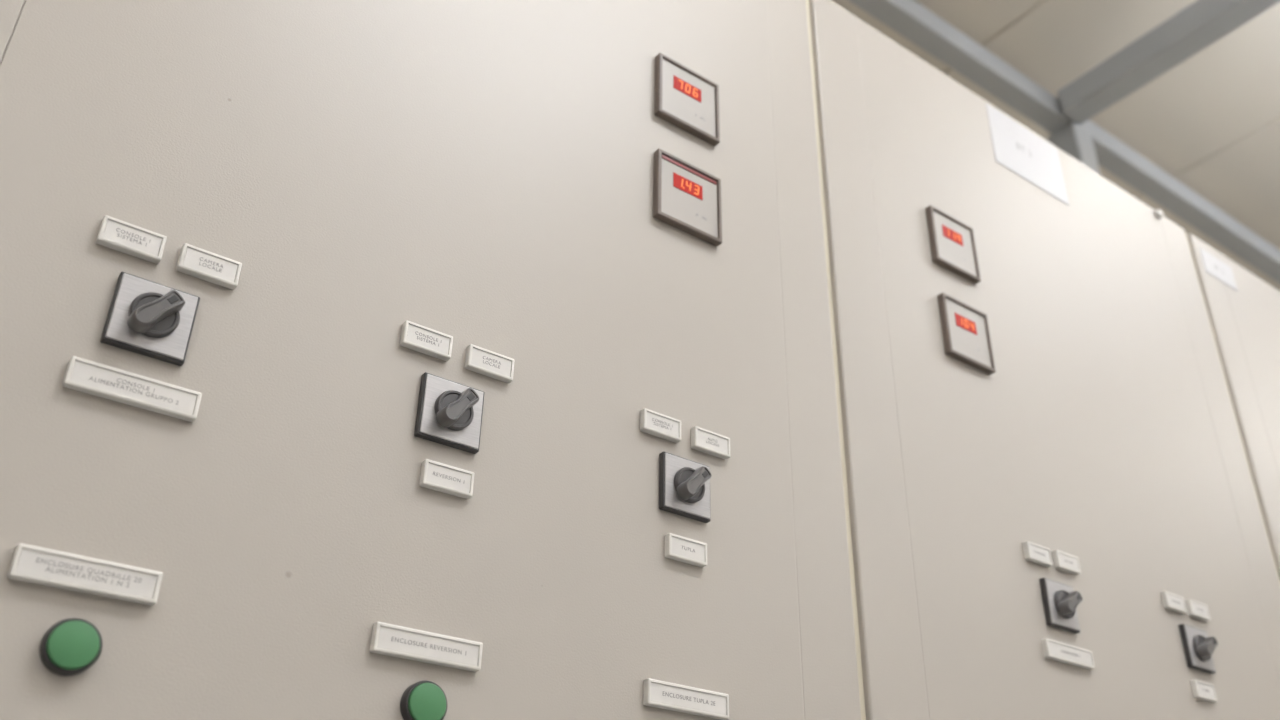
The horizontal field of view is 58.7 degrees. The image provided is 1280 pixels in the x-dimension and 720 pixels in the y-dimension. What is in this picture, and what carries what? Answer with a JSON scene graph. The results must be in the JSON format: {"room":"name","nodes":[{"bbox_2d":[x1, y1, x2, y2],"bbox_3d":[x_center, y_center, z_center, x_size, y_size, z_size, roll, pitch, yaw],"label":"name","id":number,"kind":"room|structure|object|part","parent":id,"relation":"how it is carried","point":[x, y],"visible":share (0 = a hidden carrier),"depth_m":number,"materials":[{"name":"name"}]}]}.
{"room":"electrical room","nodes":[
{"label":"electrical room","id":0,"kind":"room"},
{"bbox_2d":[832,0,1279,290],"bbox_3d":[3.058,-2.177,2.163,12.200,0.120,6.000,21,-35,-31],"label":"ceiling","id":1,"kind":"structure","parent":0,"point":[1211,121],"depth_m":4.15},
{"bbox_3d":[2.993,1.225,0.237,12.200,0.100,6.000,21,-35,-31],"label":"floor","id":2,"kind":"structure","parent":0,"visible":0},
{"bbox_2d":[0,0,24,62],"bbox_3d":[-1.110,0.065,0.691,1.000,2.231,0.620,21,-35,-31],"label":"tall cabinet","id":3,"kind":"object","parent":2,"relation":"on","point":[10,10],"visible":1,"depth_m":0.94,"materials":[{"name":"metal"}]},
{"bbox_2d":[0,0,860,719],"bbox_3d":[-0.322,0.360,1.185,0.951,2.231,0.633,21,-35,-31],"label":"tall cabinet","id":4,"kind":"object","parent":2,"relation":"on","point":[479,173],"depth_m":1.05,"materials":[{"name":"metal"}]},
{"bbox_3d":[-0.389,0.196,0.779,0.038,0.038,0.013,21,-35,-31],"label":"push button","id":5,"kind":"part","parent":4,"relation":"part of","materials":[{"name":"green plastic"}]},
{"bbox_2d":[7,543,162,605],"bbox_3d":[-0.391,0.152,0.805,0.098,0.024,0.009,21,-35,-31],"label":"label plate","id":6,"kind":"object","parent":4,"relation":"attached to","point":[32,564],"visible":1,"depth_m":0.80,"materials":[{"name":"plastic"}]},
{"bbox_2d":[96,215,166,263],"bbox_3d":[-0.413,-0.098,0.924,0.050,0.024,0.009,21,-35,-31],"label":"label plate","id":7,"kind":"object","parent":4,"relation":"attached to","point":[116,234],"visible":1,"depth_m":0.92,"materials":[{"name":"plastic"}]},
{"bbox_2d":[62,356,201,421],"bbox_3d":[-0.390,0.023,0.877,0.098,0.024,0.009,21,-35,-31],"label":"label plate","id":8,"kind":"object","parent":4,"relation":"attached to","point":[82,375],"visible":1,"depth_m":0.87,"materials":[{"name":"plastic"}]},
{"bbox_2d":[100,272,199,365],"bbox_3d":[-0.383,-0.037,0.900,0.063,0.063,0.029,21,-35,-31],"label":"switch","id":9,"kind":"object","parent":4,"relation":"attached to","point":[145,317],"visible":1,"depth_m":0.90,"materials":[{"name":"black plastic"}]},
{"bbox_3d":[-0.385,-0.036,0.902,0.038,0.038,0.007,51,-45,-6],"label":"knob","id":10,"kind":"part","parent":9,"relation":"part of","materials":[{"name":"grey plastic"}]},
{"bbox_3d":[-0.380,-0.039,0.894,0.017,0.047,0.015,51,-45,-6],"label":"lever","id":11,"kind":"part","parent":9,"relation":"part of","materials":[{"name":"grey plastic"}]},
{"bbox_2d":[176,243,241,289],"bbox_3d":[-0.362,-0.078,0.956,0.050,0.024,0.009,21,-35,-31],"label":"label plate","id":12,"kind":"object","parent":4,"relation":"attached to","point":[194,261],"visible":1,"depth_m":0.95,"materials":[{"name":"plastic"}]},
{"bbox_3d":[-0.173,0.278,0.916,0.038,0.038,0.013,21,-35,-31],"label":"push button","id":13,"kind":"part","parent":4,"relation":"part of","materials":[{"name":"green plastic"}]},
{"bbox_2d":[400,320,452,360],"bbox_3d":[-0.199,-0.018,1.060,0.050,0.024,0.009,21,-35,-31],"label":"label plate","id":14,"kind":"object","parent":4,"relation":"attached to","point":[414,336],"visible":1,"depth_m":1.06,"materials":[{"name":"plastic"}]},
{"bbox_2d":[370,622,482,671],"bbox_3d":[-0.175,0.237,0.940,0.098,0.024,0.009,21,-35,-31],"label":"label plate","id":15,"kind":"object","parent":4,"relation":"attached to","point":[387,639],"visible":1,"depth_m":0.94,"materials":[{"name":"plastic"}]},
{"bbox_2d":[419,459,473,498],"bbox_3d":[-0.172,0.106,1.015,0.050,0.024,0.009,21,-35,-31],"label":"label plate","id":16,"kind":"object","parent":4,"relation":"attached to","point":[434,475],"visible":1,"depth_m":1.01,"materials":[{"name":"plastic"}]},
{"bbox_2d":[414,372,484,453],"bbox_3d":[-0.168,0.045,1.037,0.063,0.063,0.029,21,-35,-31],"label":"switch","id":17,"kind":"object","parent":4,"relation":"attached to","point":[449,413],"visible":1,"depth_m":1.03,"materials":[{"name":"black plastic"}]},
{"bbox_3d":[-0.169,0.046,1.039,0.038,0.038,0.007,51,-45,-6],"label":"knob","id":18,"kind":"part","parent":17,"relation":"part of","materials":[{"name":"grey plastic"}]},
{"bbox_3d":[-0.164,0.043,1.031,0.017,0.047,0.015,51,-45,-6],"label":"lever","id":19,"kind":"part","parent":17,"relation":"part of","materials":[{"name":"grey plastic"}]},
{"bbox_2d":[464,344,514,382],"bbox_3d":[-0.144,0.004,1.094,0.050,0.024,0.009,21,-35,-31],"label":"label plate","id":20,"kind":"object","parent":4,"relation":"attached to","point":[479,360],"visible":1,"depth_m":1.09,"materials":[{"name":"plastic"}]},
{"bbox_2d":[640,408,680,442],"bbox_3d":[0.022,0.069,1.198,0.050,0.024,0.009,21,-35,-31],"label":"label plate","id":21,"kind":"object","parent":4,"relation":"attached to","point":[654,423],"visible":1,"depth_m":1.19,"materials":[{"name":"plastic"}]},
{"bbox_2d":[659,451,711,522],"bbox_3d":[0.053,0.129,1.178,0.063,0.063,0.029,21,-35,-31],"label":"switch","id":22,"kind":"object","parent":4,"relation":"attached to","point":[684,484],"visible":1,"depth_m":1.17,"materials":[{"name":"black plastic"}]},
{"bbox_3d":[0.052,0.130,1.179,0.007,0.038,0.038,-33,-86,45],"label":"knob","id":23,"kind":"part","parent":22,"relation":"part of","materials":[{"name":"grey plastic"}]},
{"bbox_3d":[0.057,0.126,1.172,0.015,0.047,0.017,-33,-86,45],"label":"lever","id":24,"kind":"part","parent":22,"relation":"part of","materials":[{"name":"grey plastic"}]},
{"bbox_2d":[643,678,728,719],"bbox_3d":[0.045,0.322,1.079,0.098,0.024,0.009,21,-35,-31],"label":"label plate","id":25,"kind":"object","parent":4,"relation":"attached to","point":[656,693],"visible":1,"depth_m":1.07,"materials":[{"name":"plastic"}]},
{"bbox_2d":[665,533,706,566],"bbox_3d":[0.047,0.193,1.152,0.050,0.024,0.009,21,-35,-31],"label":"label plate","id":26,"kind":"object","parent":4,"relation":"attached to","point":[679,548],"visible":1,"depth_m":1.15,"materials":[{"name":"plastic"}]},
{"bbox_2d":[654,53,719,145],"bbox_3d":[0.061,-0.332,1.450,0.098,0.098,0.011,21,-35,-31],"label":"meter","id":27,"kind":"object","parent":4,"relation":"attached to","point":[685,99],"visible":1,"depth_m":1.45,"materials":[{"name":"white plastic"}]},
{"bbox_3d":[0.062,-0.333,1.449,0.087,0.087,0.001,21,-35,-31],"label":"plate","id":28,"kind":"part","parent":27,"relation":"part of","materials":[{"name":"white plastic"}]},
{"bbox_2d":[653,148,721,246],"bbox_3d":[0.058,-0.196,1.373,0.098,0.098,0.011,21,-35,-31],"label":"meter","id":29,"kind":"object","parent":4,"relation":"attached to","point":[687,198],"visible":1,"depth_m":1.37,"materials":[{"name":"white plastic"}]},
{"bbox_3d":[0.059,-0.197,1.372,0.087,0.087,0.001,21,-35,-31],"label":"plate","id":30,"kind":"part","parent":29,"relation":"part of","materials":[{"name":"white plastic"}]},
{"bbox_2d":[691,426,729,459],"bbox_3d":[0.077,0.090,1.233,0.050,0.024,0.009,21,-35,-31],"label":"label plate","id":31,"kind":"object","parent":4,"relation":"attached to","point":[703,440],"visible":1,"depth_m":1.23,"materials":[{"name":"plastic"}]},
{"bbox_2d":[806,0,1279,719],"bbox_3d":[0.484,0.666,1.699,1.053,2.231,0.630,21,-35,-31],"label":"tall cabinet","id":32,"kind":"object","parent":2,"relation":"on","point":[1104,432],"depth_m":1.67,"materials":[{"name":"metal"}]},
{"bbox_2d":[925,205,980,283],"bbox_3d":[0.470,-0.173,1.709,0.098,0.098,0.011,21,-35,-31],"label":"meter","id":33,"kind":"object","parent":32,"relation":"attached to","point":[952,242],"visible":1,"depth_m":1.70,"materials":[{"name":"white plastic"}]},
{"bbox_3d":[0.472,-0.174,1.707,0.087,0.087,0.001,21,-35,-31],"label":"plate","id":34,"kind":"part","parent":33,"relation":"part of","materials":[{"name":"white plastic"}]},
{"bbox_2d":[937,293,995,374],"bbox_3d":[0.469,-0.038,1.633,0.098,0.098,0.011,21,-35,-31],"label":"meter","id":35,"kind":"object","parent":32,"relation":"attached to","point":[965,329],"visible":1,"depth_m":1.63,"materials":[{"name":"white plastic"}]},
{"bbox_3d":[0.470,-0.039,1.631,0.087,0.087,0.001,21,-35,-31],"label":"plate","id":36,"kind":"part","parent":35,"relation":"part of","materials":[{"name":"white plastic"}]},
{"bbox_2d":[986,103,1068,205],"bbox_3d":[0.680,-0.360,1.995,0.201,0.129,0.002,21,-35,-31],"label":"sign card","id":37,"kind":"object","parent":32,"relation":"attached to","point":[1016,148],"visible":1,"depth_m":1.99,"materials":[{"name":"white paper"}]},
{"bbox_2d":[1022,541,1052,566],"bbox_3d":[0.533,0.260,1.525,0.050,0.024,0.009,21,-35,-31],"label":"label plate","id":38,"kind":"object","parent":32,"relation":"attached to","point":[1035,553],"visible":1,"depth_m":1.52,"materials":[{"name":"plastic"}]},
{"bbox_2d":[1039,578,1082,633],"bbox_3d":[0.563,0.322,1.502,0.063,0.063,0.029,21,-35,-31],"label":"switch","id":39,"kind":"object","parent":32,"relation":"attached to","point":[1060,603],"visible":1,"depth_m":1.50,"materials":[{"name":"black plastic"}]},
{"bbox_3d":[0.562,0.323,1.504,0.038,0.038,0.007,-22,-8,-45],"label":"knob","id":40,"kind":"part","parent":39,"relation":"part of","materials":[{"name":"grey plastic"}]},
{"bbox_3d":[0.567,0.319,1.496,0.047,0.017,0.015,-22,-8,-45],"label":"lever","id":41,"kind":"part","parent":39,"relation":"part of","materials":[{"name":"grey plastic"}]},
{"bbox_2d":[1052,550,1080,574],"bbox_3d":[0.584,0.278,1.559,0.050,0.024,0.009,21,-35,-31],"label":"label plate","id":42,"kind":"object","parent":32,"relation":"attached to","point":[1062,561],"visible":1,"depth_m":1.55,"materials":[{"name":"plastic"}]},
{"bbox_2d":[1041,638,1094,669],"bbox_3d":[0.556,0.382,1.477,0.098,0.024,0.009,21,-35,-31],"label":"label plate","id":43,"kind":"object","parent":32,"relation":"attached to","point":[1054,650],"visible":1,"depth_m":1.47,"materials":[{"name":"plastic"}]},
{"bbox_3d":[1.023,-0.288,2.239,0.018,0.018,0.010,21,-35,-31],"label":"bolt cap","id":44,"kind":"part","parent":32,"relation":"part of","materials":[{"name":"white plastic"}]},
{"bbox_2d":[1161,591,1186,613],"bbox_3d":[0.793,0.360,1.689,0.050,0.024,0.009,21,-35,-31],"label":"label plate","id":45,"kind":"object","parent":32,"relation":"attached to","point":[1171,601],"visible":1,"depth_m":1.68,"materials":[{"name":"plastic"}]},
{"bbox_2d":[1185,599,1210,620],"bbox_3d":[0.845,0.379,1.723,0.050,0.024,0.009,21,-35,-31],"label":"label plate","id":46,"kind":"object","parent":32,"relation":"attached to","point":[1195,609],"visible":1,"depth_m":1.72,"materials":[{"name":"plastic"}]},
{"bbox_2d":[1178,624,1217,673],"bbox_3d":[0.828,0.422,1.670,0.063,0.063,0.029,21,-35,-31],"label":"switch","id":47,"kind":"object","parent":32,"relation":"attached to","point":[1199,648],"visible":1,"depth_m":1.66,"materials":[{"name":"black plastic"}]},
{"bbox_3d":[0.826,0.423,1.672,0.038,0.038,0.007,-19,-10,-44],"label":"knob","id":48,"kind":"part","parent":47,"relation":"part of","materials":[{"name":"grey plastic"}]},
{"bbox_3d":[0.831,0.419,1.664,0.047,0.017,0.015,-19,-10,-44],"label":"lever","id":49,"kind":"part","parent":47,"relation":"part of","materials":[{"name":"grey plastic"}]},
{"bbox_2d":[1190,680,1216,701],"bbox_3d":[0.814,0.478,1.642,0.050,0.024,0.009,21,-35,-31],"label":"label plate","id":50,"kind":"object","parent":32,"relation":"attached to","point":[1201,690],"visible":1,"depth_m":1.64,"materials":[{"name":"plastic"}]},
{"bbox_2d":[1047,122,1100,174],"bbox_3d":[1.471,0.745,3.113,0.110,3.520,0.110,21,-35,-31],"label":"steel column","id":51,"kind":"structure","parent":2,"relation":"on","point":[1074,140],"depth_m":3.90,"materials":[{"name":"grey metal"}]},
{"bbox_2d":[848,0,1279,282],"bbox_3d":[1.424,-0.856,3.947,12.160,0.085,0.080,21,-35,-31],"label":"steel beam","id":52,"kind":"structure","parent":51,"relation":"on","point":[910,19],"depth_m":3.91,"materials":[{"name":"grey metal"}]},
{"bbox_2d":[1058,0,1279,124],"bbox_3d":[3.142,-1.954,1.955,0.104,0.104,5.600,21,-35,-31],"label":"rafter","id":53,"kind":"object","parent":51,"relation":"on","point":[1202,23],"visible":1,"depth_m":3.66,"materials":[{"name":"grey metal"}]},
{"bbox_2d":[1186,234,1279,582],"bbox_3d":[1.312,0.983,2.231,1.012,2.231,0.620,21,-35,-31],"label":"tall cabinet","id":54,"kind":"object","parent":2,"relation":"on","point":[1244,323],"visible":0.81,"depth_m":2.22,"materials":[{"name":"metal"}]},
{"bbox_2d":[1199,247,1237,291],"bbox_3d":[1.181,-0.185,2.322,0.119,0.060,0.002,21,-35,-31],"label":"sign card","id":55,"kind":"object","parent":54,"relation":"attached to","point":[1215,267],"visible":1,"depth_m":2.32,"materials":[{"name":"white paper"}]}
]}

